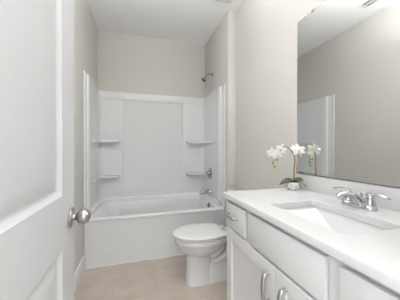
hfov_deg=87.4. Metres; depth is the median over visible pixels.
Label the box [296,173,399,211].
backsplash
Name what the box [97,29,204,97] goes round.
wall
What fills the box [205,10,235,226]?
wall
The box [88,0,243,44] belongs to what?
ceiling
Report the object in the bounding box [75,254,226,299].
floor
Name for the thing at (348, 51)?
wall mirror
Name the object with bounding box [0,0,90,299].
door
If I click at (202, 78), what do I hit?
showerhead
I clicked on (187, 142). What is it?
shelf
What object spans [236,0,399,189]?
wall
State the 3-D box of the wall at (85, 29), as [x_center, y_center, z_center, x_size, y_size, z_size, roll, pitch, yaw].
[-1.018,-0.211,1.399,0.120,2.812,3.166,0,0,-17]
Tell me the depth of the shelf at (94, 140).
2.75 m
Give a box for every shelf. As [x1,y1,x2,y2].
[93,139,119,142]
[93,175,119,182]
[186,141,212,143]
[186,172,212,176]
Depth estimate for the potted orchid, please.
1.40 m
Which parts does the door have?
knob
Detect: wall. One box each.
[74,0,96,270]
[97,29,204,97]
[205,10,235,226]
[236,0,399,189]
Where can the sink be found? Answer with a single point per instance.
(342, 224)
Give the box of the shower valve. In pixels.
[205,167,211,178]
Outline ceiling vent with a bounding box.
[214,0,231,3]
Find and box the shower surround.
[83,70,224,210]
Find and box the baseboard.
[75,256,84,291]
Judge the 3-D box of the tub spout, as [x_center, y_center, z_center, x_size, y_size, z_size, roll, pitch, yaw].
[0.071,0.579,2.945,0.153,0.090,0.068,0,0,-17]
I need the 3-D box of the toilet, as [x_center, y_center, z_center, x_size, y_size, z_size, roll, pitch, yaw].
[0.139,0.808,1.987,0.796,0.770,0.452,0,0,-17]
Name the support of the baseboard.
attached to the wall at (85, 29)
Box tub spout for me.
[200,188,210,193]
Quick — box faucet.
[332,187,390,211]
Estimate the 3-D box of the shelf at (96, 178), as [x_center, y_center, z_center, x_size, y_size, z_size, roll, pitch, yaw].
[-1.170,0.360,2.645,0.259,0.034,0.410,0,0,-17]
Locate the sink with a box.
[283,206,386,235]
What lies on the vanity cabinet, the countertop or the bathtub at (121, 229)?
the countertop
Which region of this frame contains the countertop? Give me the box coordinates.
[223,173,399,293]
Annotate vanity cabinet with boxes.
[225,199,399,299]
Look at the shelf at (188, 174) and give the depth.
3.16 m
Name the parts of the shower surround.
panel, panel, panel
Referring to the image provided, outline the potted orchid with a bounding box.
[266,144,305,190]
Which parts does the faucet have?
handle, spout, plate, handle, lever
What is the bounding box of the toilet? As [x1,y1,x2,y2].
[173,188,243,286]
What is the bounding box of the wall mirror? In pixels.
[297,0,399,187]
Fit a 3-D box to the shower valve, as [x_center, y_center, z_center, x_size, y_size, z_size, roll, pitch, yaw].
[0.107,0.328,2.955,0.078,0.164,0.164,0,0,-17]
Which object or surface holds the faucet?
on the countertop
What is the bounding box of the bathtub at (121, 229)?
[84,192,223,268]
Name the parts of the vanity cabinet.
drawer, cabinet door, cabinet door, drawer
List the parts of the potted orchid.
flower, flower, flower, stem, pot, flower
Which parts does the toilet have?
lid, bowl, tank lid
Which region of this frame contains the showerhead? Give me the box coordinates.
[201,72,212,81]

